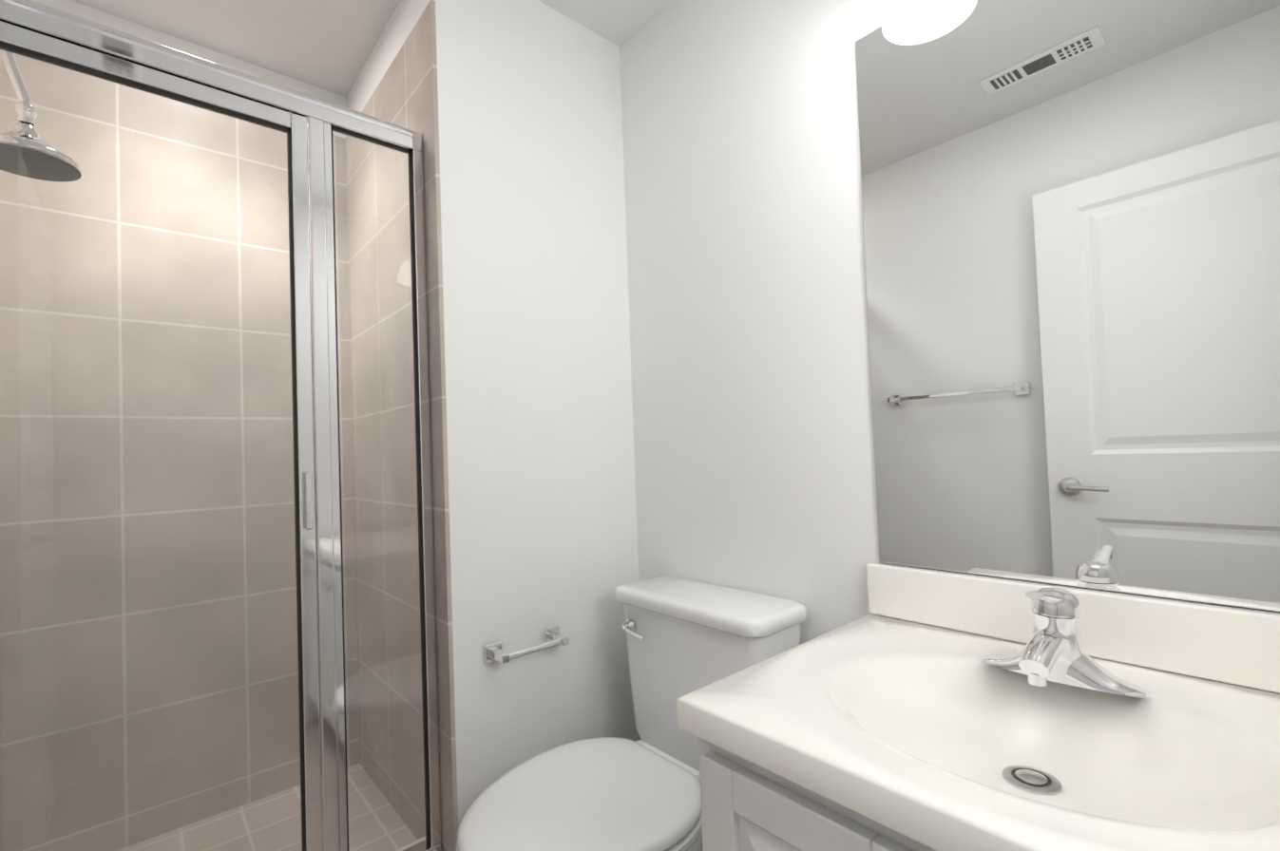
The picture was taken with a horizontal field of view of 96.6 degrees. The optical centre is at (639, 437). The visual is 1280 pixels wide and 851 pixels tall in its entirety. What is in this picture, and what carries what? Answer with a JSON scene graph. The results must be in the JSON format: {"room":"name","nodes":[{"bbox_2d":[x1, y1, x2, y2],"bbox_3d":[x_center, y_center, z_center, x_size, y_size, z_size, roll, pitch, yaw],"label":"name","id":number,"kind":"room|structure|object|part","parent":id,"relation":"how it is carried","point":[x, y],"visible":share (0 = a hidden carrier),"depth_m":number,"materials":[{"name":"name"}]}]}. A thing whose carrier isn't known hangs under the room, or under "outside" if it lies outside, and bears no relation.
{"room":"bathroom","nodes":[
{"label":"bathroom","id":0,"kind":"room"},
{"bbox_2d":[31,0,346,138],"bbox_3d":[-1.337,0.057,1.618,0.951,2.400,0.100,-1,-2,-41],"label":"wall","id":1,"kind":"structure","parent":0,"point":[76,9],"depth_m":1.65,"materials":[{"name":"paint"}]},
{"bbox_2d":[0,53,360,850],"bbox_3d":[-1.263,0.044,1.610,0.831,2.080,0.010,-1,-2,-41],"label":"wall tile","id":2,"kind":"structure","parent":1,"relation":"attached to","point":[13,483],"depth_m":1.54,"materials":[{"name":"beige tile"}]},
{"bbox_2d":[344,0,458,850],"bbox_3d":[-0.697,0.108,1.603,0.010,2.250,0.759,-1,-2,-41],"label":"wall tile","id":3,"kind":"structure","parent":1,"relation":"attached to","point":[405,93],"depth_m":1.54,"materials":[{"name":"beige tile"}]},
{"bbox_2d":[71,0,670,96],"bbox_3d":[-0.334,-1.248,0.963,1.622,0.100,2.520,-1,-2,-41],"label":"ceiling","id":4,"kind":"structure","parent":0,"point":[328,45],"depth_m":1.61,"materials":[{"name":"paint"}]},
{"bbox_2d":[346,0,640,826],"bbox_3d":[-0.515,0.033,1.835,0.571,2.400,0.857,-1,-2,-41],"label":"wall block","id":5,"kind":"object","parent":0,"point":[543,506],"visible":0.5,"depth_m":1.49,"materials":[{"name":"paint"}]},
{"bbox_2d":[483,626,569,664],"bbox_3d":[-0.271,0.515,1.403,0.208,0.044,0.071,-1,-2,-41],"label":"paper holder","id":6,"kind":"object","parent":5,"relation":"attached to","point":[553,637],"visible":1,"depth_m":1.37,"materials":[{"name":"silver metal"}]},
{"bbox_3d":[-0.352,0.517,1.371,0.044,0.044,0.010,-1,-2,-41],"label":"plate","id":7,"kind":"part","parent":6,"relation":"part of","materials":[{"name":"silver metal"}]},
{"bbox_3d":[-0.329,0.515,1.345,0.020,0.020,0.061,-1,-2,-41],"label":"post","id":8,"kind":"part","parent":6,"relation":"part of","materials":[{"name":"silver metal"}]},
{"bbox_3d":[-0.229,0.515,1.479,0.044,0.044,0.010,-1,-2,-41],"label":"plate","id":9,"kind":"part","parent":6,"relation":"part of","materials":[{"name":"silver metal"}]},
{"bbox_3d":[-0.206,0.514,1.453,0.020,0.020,0.061,-1,-2,-41],"label":"post","id":10,"kind":"part","parent":6,"relation":"part of","materials":[{"name":"silver metal"}]},
{"bbox_2d":[619,0,1279,645],"bbox_3d":[0.282,-0.007,1.429,0.107,2.400,2.520,-1,-2,-41],"label":"wall","id":11,"kind":"structure","parent":0,"point":[1072,228],"depth_m":1.02,"materials":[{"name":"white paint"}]},
{"bbox_3d":[-0.242,1.249,0.897,1.622,0.100,2.520,-1,-2,-41],"label":"floor","id":12,"kind":"structure","parent":0,"visible":0},
{"bbox_2d":[116,764,417,850],"bbox_3d":[-1.025,1.145,1.355,0.831,0.190,0.590,-1,-2,-41],"label":"shower floor","id":13,"kind":"structure","parent":12,"relation":"on","point":[278,841],"depth_m":1.54,"materials":[{"name":"tile"}]},
{"bbox_2d":[456,575,807,850],"bbox_3d":[-0.024,0.786,1.181,0.703,0.824,0.472,-1,-2,-41],"label":"toilet","id":14,"kind":"object","parent":12,"relation":"on","point":[684,637],"visible":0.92,"depth_m":1.18,"materials":[{"name":"white ceramic"}]},
{"bbox_3d":[-0.121,0.705,1.101,0.450,0.026,0.408,-1,-2,-41],"label":"lid","id":15,"kind":"part","parent":14,"relation":"part of","materials":[{"name":"white plastic"}]},
{"bbox_3d":[-0.030,0.469,1.420,0.022,0.034,0.034,-1,-2,-41],"label":"handle","id":16,"kind":"part","parent":14,"relation":"part of","materials":[{"name":"silver metal"}]},
{"bbox_3d":[-0.015,0.472,1.378,0.025,0.018,0.088,-1,-2,-41],"label":"handle lever","id":17,"kind":"part","parent":14,"relation":"part of","materials":[{"name":"silver metal"}]},
{"bbox_3d":[0.150,0.391,1.357,0.201,0.036,0.472,-1,-2,-41],"label":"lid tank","id":18,"kind":"part","parent":14,"relation":"part of","materials":[{"name":"white ceramic"}]},
{"bbox_3d":[0.160,0.579,1.355,0.176,0.341,0.444,-1,-2,-41],"label":"tank","id":19,"kind":"part","parent":14,"relation":"part of","materials":[{"name":"white ceramic"}]},
{"bbox_2d":[676,562,1279,850],"bbox_3d":[0.533,0.699,0.636,0.584,0.928,0.820,-1,-2,-41],"label":"bathroom vanity","id":20,"kind":"object","parent":12,"relation":"on","point":[902,716],"visible":0.98,"depth_m":0.73,"materials":[{"name":"white ceramic"}]},
{"bbox_3d":[0.183,0.441,0.655,0.020,0.052,0.182,-1,-2,-41],"label":"door rail","id":21,"kind":"part","parent":20,"relation":"part of","materials":[{"name":"white paint"}]},
{"bbox_3d":[0.189,0.728,0.644,0.008,0.510,0.170,-1,-2,-41],"label":"door panel","id":22,"kind":"part","parent":20,"relation":"part of","materials":[{"name":"white paint"}]},
{"bbox_2d":[982,588,1147,698],"bbox_3d":[0.556,0.268,0.777,0.150,0.135,0.186,-1,-2,-41],"label":"faucet","id":23,"kind":"object","parent":20,"relation":"on","point":[1053,650],"visible":1,"depth_m":0.77,"materials":[{"name":"silver metal"}]},
{"bbox_3d":[0.541,0.286,0.764,0.110,0.043,0.043,-1,-2,-41],"label":"spout","id":24,"kind":"part","parent":23,"relation":"part of","materials":[{"name":"silver metal"}]},
{"bbox_3d":[0.553,0.219,0.778,0.104,0.036,0.038,-1,-2,-41],"label":"handle","id":25,"kind":"part","parent":23,"relation":"part of","materials":[{"name":"silver metal"}]},
{"bbox_3d":[-0.860,0.008,0.429,0.100,2.400,2.320,-1,-2,-41],"label":"wall","id":26,"kind":"structure","parent":0,"visible":0},
{"bbox_3d":[-1.342,0.033,1.063,0.010,2.080,0.730,-1,-2,-41],"label":"wall tile","id":27,"kind":"structure","parent":26,"relation":"attached to","visible":0},
{"bbox_2d":[0,49,84,182],"bbox_3d":[-1.295,-0.761,1.171,0.219,0.392,0.172,-1,-2,-41],"label":"shower head","id":28,"kind":"object","parent":27,"relation":"attached to","point":[20,140],"depth_m":1.17},
{"bbox_3d":[-0.794,1.116,1.083,0.841,0.216,0.125,-1,-2,-41],"label":"curb","id":29,"kind":"object","parent":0,"visible":0},
{"bbox_2d":[394,836,425,850],"bbox_3d":[-0.797,0.998,1.086,0.841,0.020,0.147,-1,-2,-41],"label":"sill","id":30,"kind":"structure","parent":29,"relation":"on","point":[419,841],"depth_m":1.38,"materials":[{"name":"white stone"}]},
{"bbox_2d":[0,0,441,850],"bbox_3d":[-0.821,0.122,1.099,0.839,1.732,0.057,-1,-2,-41],"label":"shower door","id":31,"kind":"structure","parent":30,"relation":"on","point":[51,36],"depth_m":1.19,"materials":[{"name":"clear glass"}]},
{"bbox_3d":[-0.917,0.135,1.023,0.526,1.574,0.006,-1,-2,-41],"label":"shower glass door","id":32,"kind":"part","parent":31,"relation":"part of","materials":[{"name":"clear glass"}]},
{"bbox_3d":[-0.688,0.132,1.186,0.014,0.120,0.012,-1,-2,-41],"label":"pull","id":33,"kind":"part","parent":31,"relation":"part of","materials":[{"name":"silver metal"}]},
{"bbox_3d":[-0.683,0.134,1.228,0.030,1.651,0.036,-1,-2,-41],"label":"post","id":34,"kind":"part","parent":31,"relation":"part of","materials":[{"name":"silver metal"}]},
{"bbox_3d":[-0.666,0.133,1.243,0.016,1.651,0.024,-1,-2,-41],"label":"panel","id":35,"kind":"part","parent":31,"relation":"part of","materials":[{"name":"silver metal"}]},
{"bbox_3d":[-0.594,0.134,1.306,0.172,1.651,0.006,-1,-2,-41],"label":"shower glass panel","id":36,"kind":"part","parent":31,"relation":"part of","materials":[{"name":"clear glass"}]}
]}

